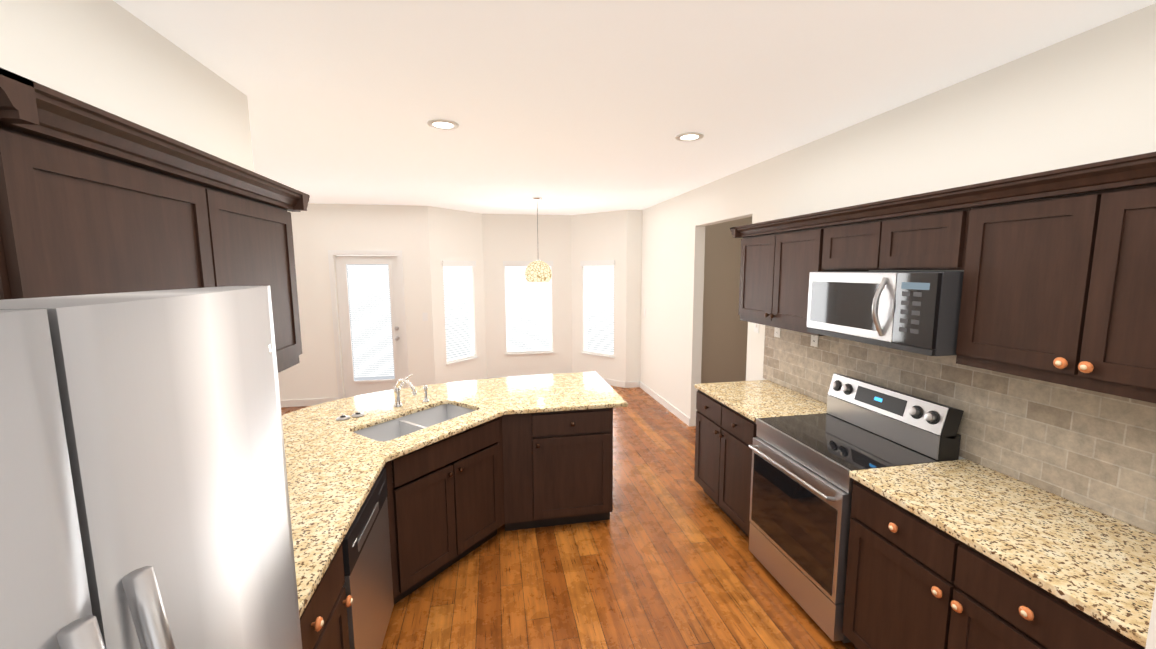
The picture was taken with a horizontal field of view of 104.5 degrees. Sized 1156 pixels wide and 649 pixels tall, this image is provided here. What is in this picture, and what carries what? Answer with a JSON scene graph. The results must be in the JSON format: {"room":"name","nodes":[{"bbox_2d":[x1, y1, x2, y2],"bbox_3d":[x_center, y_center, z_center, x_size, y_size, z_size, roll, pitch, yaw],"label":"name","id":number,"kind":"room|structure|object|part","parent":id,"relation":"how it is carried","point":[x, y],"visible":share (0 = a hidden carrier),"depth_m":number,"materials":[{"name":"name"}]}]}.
{"room":"kitchen","nodes":[
{"label":"kitchen","id":0,"kind":"room"},
{"bbox_2d":[0,0,253,171],"bbox_3d":[-1.340,0.437,0.388,0.120,2.720,4.180,-2,7,-11],"label":"wall","id":1,"kind":"structure","parent":0,"point":[112,57],"depth_m":1.49,"materials":[{"name":"white paint"}]},
{"bbox_2d":[0,68,301,372],"bbox_3d":[-1.332,-0.130,1.431,0.306,0.783,1.256,-2,7,-11],"label":"upper cabinet","id":2,"kind":"object","parent":1,"relation":"attached to","point":[94,200],"depth_m":1.10,"materials":[{"name":"brown wood"}]},
{"bbox_2d":[278,203,435,399],"bbox_3d":[-3.714,-0.241,6.054,3.350,2.720,0.120,-2,7,-11],"label":"wall","id":3,"kind":"structure","parent":0,"point":[319,231],"depth_m":6.08,"materials":[{"name":"white paint"}]},
{"bbox_2d":[280,397,337,406],"bbox_3d":[-4.334,1.089,6.027,2.045,0.095,0.013,-2,7,-11],"label":"baseboard","id":4,"kind":"structure","parent":3,"relation":"attached to","point":[300,402],"depth_m":6.13,"materials":[{"name":"white wood"}]},
{"bbox_2d":[328,250,408,398],"bbox_3d":[-2.869,0.045,6.179,0.934,2.112,0.019,-2,7,-11],"label":"door frame","id":5,"kind":"structure","parent":3,"relation":"attached to","point":[331,253],"depth_m":6.13,"materials":[{"name":"white wood"}]},
{"bbox_2d":[335,256,404,397],"bbox_3d":[-2.877,0.073,6.227,0.802,2.034,0.114,-2,7,-11],"label":"back door","id":6,"kind":"structure","parent":3,"relation":"in","point":[370,316],"depth_m":6.24,"materials":[{"name":"white"}]},
{"bbox_2d":[428,206,486,383],"bbox_3d":[-1.830,-0.340,6.779,0.120,2.720,1.050,4,8,32],"label":"wall","id":7,"kind":"structure","parent":0,"point":[455,235],"depth_m":6.65,"materials":[{"name":"white paint"}]},
{"bbox_2d":[443,270,478,364],"bbox_3d":[-1.808,-0.181,6.785,0.130,1.496,0.640,4,8,32],"label":"window","id":8,"kind":"structure","parent":7,"relation":"in","point":[470,335],"depth_m":6.86,"materials":[{"name":"white"}]},
{"bbox_3d":[-1.861,-0.196,6.816,0.005,1.473,0.598,4,8,32],"label":"bay window glow","id":9,"kind":"part","parent":8,"relation":"part of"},
{"bbox_2d":[442,260,475,362],"bbox_3d":[-1.786,-0.209,6.768,0.090,1.499,0.640,4,8,32],"label":"window blind","id":10,"kind":"object","parent":8,"relation":"attached to","point":[455,265],"visible":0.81,"depth_m":6.76,"materials":[{"name":"white plastic"}]},
{"bbox_2d":[482,214,571,376],"bbox_3d":[-0.814,-0.419,7.378,1.419,2.720,0.120,-2,7,-11],"label":"wall","id":11,"kind":"structure","parent":0,"point":[511,237],"depth_m":7.28,"materials":[{"name":"white paint"}]},
{"bbox_2d":[504,266,553,354],"bbox_3d":[-0.810,-0.258,7.373,0.808,1.496,0.130,-2,7,-11],"label":"window","id":12,"kind":"structure","parent":11,"relation":"in","point":[507,325],"depth_m":7.44,"materials":[{"name":"white"}]},
{"bbox_2d":[503,261,552,352],"bbox_3d":[-0.806,-0.285,7.345,0.808,1.499,0.090,-2,7,-11],"label":"window blind","id":13,"kind":"object","parent":12,"relation":"attached to","point":[518,267],"visible":0.94,"depth_m":7.37,"materials":[{"name":"white plastic"}]},
{"bbox_3d":[-0.822,-0.277,7.433,0.766,1.473,0.005,-2,7,-11],"label":"bay window glow","id":14,"kind":"part","parent":12,"relation":"part of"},
{"bbox_2d":[488,374,638,387],"bbox_3d":[-0.276,0.924,7.180,2.326,0.095,0.783,-2,7,-11],"label":"baseboard","id":15,"kind":"structure","parent":11,"relation":"attached to","point":[632,384],"depth_m":7.05,"materials":[{"name":"white wood"}]},
{"bbox_2d":[281,385,854,648],"bbox_3d":[-0.863,1.511,3.209,8.200,0.100,9.250,-2,7,-11],"label":"floor","id":16,"kind":"structure","parent":0,"point":[663,557],"depth_m":2.64,"materials":[{"name":"brown wood"}]},
{"bbox_2d":[0,286,301,648],"bbox_3d":[-0.817,0.877,0.535,0.877,1.805,0.908,-2,7,-11],"label":"refrigerator","id":17,"kind":"object","parent":16,"relation":"on","point":[144,499],"visible":1,"depth_m":0.45,"materials":[{"name":"grey metal"}]},
{"bbox_2d":[300,544,352,648],"bbox_3d":[-1.094,1.248,1.316,0.620,0.884,0.622,-2,7,-11],"label":"base cabinet","id":18,"kind":"object","parent":16,"relation":"on","point":[324,620],"depth_m":1.47,"materials":[{"name":"black wood"}]},
{"bbox_2d":[282,372,627,616],"bbox_3d":[-0.714,0.644,2.462,2.325,0.030,2.858,-2,7,-11],"label":"countertop","id":19,"kind":"structure","parent":18,"relation":"on","point":[334,467],"depth_m":2.52,"materials":[{"name":"stone"}]},
{"bbox_2d":[336,410,364,420],"bbox_3d":[-1.439,0.570,2.829,0.167,0.034,0.079,-7,9,-42],"label":"strainer","id":20,"kind":"object","parent":19,"relation":"on","point":[342,417],"visible":0.96,"depth_m":2.81,"materials":[{"name":"silver metal"}]},
{"bbox_2d":[393,374,416,407],"bbox_3d":[-1.163,0.459,3.016,0.178,0.207,0.238,-2,7,-11],"label":"faucet","id":21,"kind":"object","parent":19,"relation":"on","point":[397,396],"visible":1,"depth_m":3.02,"materials":[{"name":"silver metal"}]},
{"bbox_2d":[354,404,475,479],"bbox_3d":[-1.000,0.720,2.830,0.418,0.202,0.778,4,8,34],"label":"sink","id":22,"kind":"object","parent":19,"relation":"in","point":[402,426],"visible":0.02,"depth_m":2.93,"materials":[{"name":"silver metal"}]},
{"bbox_2d":[423,385,428,402],"bbox_3d":[-1.073,0.487,3.149,0.044,0.117,0.043,-2,7,-11],"label":"sprayer","id":23,"kind":"object","parent":19,"relation":"on","point":[425,391],"visible":1,"depth_m":3.14,"materials":[{"name":"silver metal"}]},
{"bbox_2d":[341,468,393,648],"bbox_3d":[-1.194,1.183,1.925,0.614,0.866,0.612,-2,7,-11],"label":"dishwasher","id":24,"kind":"object","parent":16,"relation":"on","point":[368,583],"visible":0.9,"depth_m":1.91,"materials":[{"name":"grey metal"}]},
{"bbox_2d":[383,454,407,603],"bbox_3d":[-1.225,1.103,2.506,0.459,0.884,0.437,-2,7,-11],"label":"base cabinet","id":25,"kind":"object","parent":16,"relation":"on","point":[394,469],"depth_m":2.35,"materials":[{"name":"black wood"}]},
{"bbox_2d":[408,441,439,461],"bbox_3d":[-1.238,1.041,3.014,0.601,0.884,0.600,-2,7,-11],"label":"base cabinet","id":26,"kind":"object","parent":16,"relation":"on","point":[432,450],"depth_m":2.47,"materials":[{"name":"black wood"}]},
{"bbox_2d":[396,458,467,599],"bbox_3d":[-0.830,1.191,2.554,0.328,0.695,0.320,-2,7,-11],"label":"base cabinet","id":27,"kind":"object","parent":16,"relation":"on","point":[453,499],"depth_m":2.53,"materials":[{"name":"black wood"}]},
{"bbox_2d":[444,442,503,553],"bbox_3d":[-0.646,1.157,2.823,0.320,0.695,0.329,-2,7,-11],"label":"base cabinet","id":28,"kind":"object","parent":16,"relation":"on","point":[483,461],"depth_m":2.86,"materials":[{"name":"black wood"}]},
{"bbox_2d":[440,415,507,530],"bbox_3d":[-0.757,1.017,3.189,0.437,0.884,0.459,-2,7,-11],"label":"base cabinet","id":29,"kind":"object","parent":16,"relation":"on","point":[492,430],"depth_m":2.85,"materials":[{"name":"black wood"}]},
{"bbox_2d":[504,412,543,530],"bbox_3d":[-0.456,0.998,3.335,0.306,0.884,0.635,-2,7,-11],"label":"base cabinet","id":30,"kind":"object","parent":16,"relation":"on","point":[523,433],"depth_m":3.06,"materials":[{"name":"black wood"}]},
{"bbox_2d":[544,408,612,526],"bbox_3d":[-0.095,0.986,3.411,0.587,0.884,0.620,-2,7,-11],"label":"base cabinet","id":31,"kind":"object","parent":16,"relation":"on","point":[578,444],"depth_m":3.12,"materials":[{"name":"black wood"}]},
{"bbox_2d":[694,390,756,537],"bbox_3d":[1.333,0.991,3.305,0.620,0.884,0.848,-2,7,-11],"label":"base cabinet","id":32,"kind":"object","parent":16,"relation":"on","point":[723,436],"depth_m":3.18,"materials":[{"name":"black wood"}]},
{"bbox_2d":[695,380,826,421],"bbox_3d":[1.340,0.535,3.256,0.651,0.030,0.858,-2,7,-11],"label":"countertop","id":33,"kind":"structure","parent":32,"relation":"on","point":[752,400],"depth_m":3.17,"materials":[{"name":"stone"}]},
{"bbox_2d":[749,373,963,642],"bbox_3d":[1.440,0.941,2.501,0.685,1.176,0.739,-2,7,-11],"label":"range","id":34,"kind":"object","parent":16,"relation":"on","point":[801,495],"visible":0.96,"depth_m":2.35,"materials":[{"name":"grey metal"}]},
{"bbox_2d":[842,479,1144,648],"bbox_3d":[1.643,1.187,1.689,0.620,0.884,0.972,-2,7,-11],"label":"base cabinet","id":35,"kind":"object","parent":16,"relation":"on","point":[913,581],"depth_m":1.66,"materials":[{"name":"black wood"}]},
{"bbox_2d":[849,459,1155,646],"bbox_3d":[1.651,0.731,1.635,0.651,0.030,0.972,-2,7,-11],"label":"countertop","id":36,"kind":"structure","parent":35,"relation":"on","point":[1099,566],"depth_m":1.56,"materials":[{"name":"stone"}]},
{"bbox_2d":[571,210,626,381],"bbox_3d":[0.352,-0.403,7.189,1.049,2.720,0.120,5,9,36],"label":"wall","id":37,"kind":"structure","parent":0,"point":[599,236],"depth_m":7.07,"materials":[{"name":"white paint"}]},
{"bbox_2d":[581,267,614,357],"bbox_3d":[0.338,-0.243,7.189,0.640,1.496,0.130,5,9,36],"label":"window","id":38,"kind":"structure","parent":37,"relation":"in","point":[587,329],"depth_m":7.26,"materials":[{"name":"white"}]},
{"bbox_2d":[580,260,614,355],"bbox_3d":[0.323,-0.269,7.165,0.640,1.499,0.090,5,9,36],"label":"window blind","id":39,"kind":"object","parent":38,"relation":"attached to","point":[604,264],"visible":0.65,"depth_m":7.16,"materials":[{"name":"white plastic"}]},
{"bbox_3d":[0.375,-0.260,7.237,0.598,1.473,0.005,5,9,36],"label":"bay window glow","id":40,"kind":"part","parent":38,"relation":"part of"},
{"bbox_2d":[626,210,641,381],"bbox_3d":[0.901,-0.374,6.923,0.354,2.720,0.120,-2,7,-11],"label":"wall","id":41,"kind":"structure","parent":0,"point":[633,283],"depth_m":6.84,"materials":[{"name":"white paint"}]},
{"bbox_2d":[113,0,1155,214],"bbox_3d":[-0.879,-1.288,2.867,8.200,0.100,9.250,-2,7,-11],"label":"ceiling","id":42,"kind":"structure","parent":0,"point":[567,107],"depth_m":2.09,"materials":[{"name":"white paint"}]},
{"bbox_2d":[427,119,458,129],"bbox_3d":[-0.820,-1.215,2.720,0.190,0.009,0.190,-2,7,-11],"label":"recessed light","id":43,"kind":"object","parent":42,"relation":"in","point":[442,124],"visible":0.94,"depth_m":2.71,"materials":[{"name":"white"}]},
{"bbox_2d":[525,197,551,281],"bbox_3d":[-0.501,-1.051,5.578,0.336,1.030,0.336,-2,7,-11],"label":"pendant light","id":44,"kind":"object","parent":42,"relation":"hanging from","point":[537,271],"visible":1,"depth_m":5.50,"materials":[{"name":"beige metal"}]},
{"bbox_2d":[675,132,703,141],"bbox_3d":[0.747,-1.258,3.001,0.190,0.009,0.190,-2,7,-11],"label":"recessed light","id":45,"kind":"object","parent":42,"relation":"in","point":[690,136],"visible":1,"depth_m":2.99,"materials":[{"name":"white"}]},
{"bbox_2d":[701,217,751,383],"bbox_3d":[1.887,-0.255,5.907,1.200,2.720,0.100,-2,7,-11],"label":"wall","id":46,"kind":"structure","parent":0,"point":[724,341],"depth_m":5.84,"materials":[{"name":"beige paint"}]},
{"bbox_2d":[640,3,1155,533],"bbox_3d":[1.772,0.100,3.005,0.120,2.720,8.200,-2,7,-11],"label":"wall","id":47,"kind":"structure","parent":0,"point":[1086,97],"depth_m":2.35,"materials":[{"name":"white paint"}]},
{"bbox_2d":[639,381,689,426],"bbox_3d":[1.140,1.043,6.140,0.014,0.095,1.830,-2,7,-11],"label":"baseboard","id":48,"kind":"structure","parent":47,"relation":"attached to","point":[681,416],"depth_m":5.93,"materials":[{"name":"white wood"}]},
{"bbox_2d":[754,323,758,332],"bbox_3d":[1.540,0.012,3.862,0.011,0.115,0.070,-2,7,-11],"label":"light switch","id":49,"kind":"object","parent":47,"relation":"attached to","point":[756,327],"visible":0.82,"depth_m":3.86,"materials":[{"name":"white plastic"}]},
{"bbox_2d":[738,212,825,335],"bbox_3d":[1.505,-0.345,3.096,0.336,0.722,0.878,-2,7,-11],"label":"upper cabinet","id":50,"kind":"object","parent":47,"relation":"attached to","point":[778,257],"depth_m":3.00,"materials":[{"name":"brown wood"}]},
{"bbox_2d":[818,204,865,271],"bbox_3d":[1.631,-0.460,2.413,0.336,0.331,0.465,-2,7,-11],"label":"upper cabinet","id":51,"kind":"object","parent":47,"relation":"attached to","point":[843,229],"depth_m":2.44,"materials":[{"name":"brown wood"}]},
{"bbox_2d":[862,185,969,270],"bbox_3d":[1.694,-0.420,2.081,0.336,0.331,0.465,-2,7,-11],"label":"upper cabinet","id":52,"kind":"object","parent":47,"relation":"attached to","point":[924,231],"depth_m":2.02,"materials":[{"name":"brown wood"}]},
{"bbox_2d":[807,271,963,355],"bbox_3d":[1.589,-0.091,2.261,0.492,0.351,0.770,-2,7,-11],"label":"microwave","id":53,"kind":"object","parent":52,"relation":"attached to","point":[918,312],"visible":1,"depth_m":2.06,"materials":[{"name":"grey metal"}]},
{"bbox_2d":[763,325,1155,533],"bbox_3d":[1.811,0.353,2.470,0.009,0.512,2.629,-2,7,-11],"label":"tile backsplash","id":54,"kind":"structure","parent":47,"relation":"attached to","point":[1094,450],"depth_m":1.92,"materials":[{"name":"beige tile"}]},
{"bbox_2d":[774,327,780,337],"bbox_3d":[1.587,0.043,3.562,0.007,0.115,0.070,-2,7,-11],"label":"electrical outlet","id":55,"kind":"object","parent":54,"relation":"attached to","point":[777,332],"visible":0.62,"depth_m":3.56,"materials":[{"name":"white plastic"}]},
{"bbox_2d":[810,334,818,346],"bbox_3d":[1.666,0.098,3.151,0.007,0.115,0.070,-2,7,-11],"label":"electrical outlet","id":56,"kind":"object","parent":54,"relation":"attached to","point":[814,340],"visible":0.75,"depth_m":3.15,"materials":[{"name":"white plastic"}]},
{"bbox_2d":[956,152,1155,402],"bbox_3d":[1.816,-0.150,1.478,0.336,0.722,0.812,-2,7,-11],"label":"upper cabinet","id":57,"kind":"object","parent":47,"relation":"attached to","point":[1058,266],"depth_m":1.50,"materials":[{"name":"brown wood"}]},
{"bbox_2d":[1145,586,1155,648],"bbox_3d":[1.928,0.464,0.014,0.700,2.720,2.222,-2,7,-11],"label":"wall","id":58,"kind":"structure","parent":0,"point":[1151,640],"depth_m":1.07,"materials":[{"name":"white paint"}]}
]}

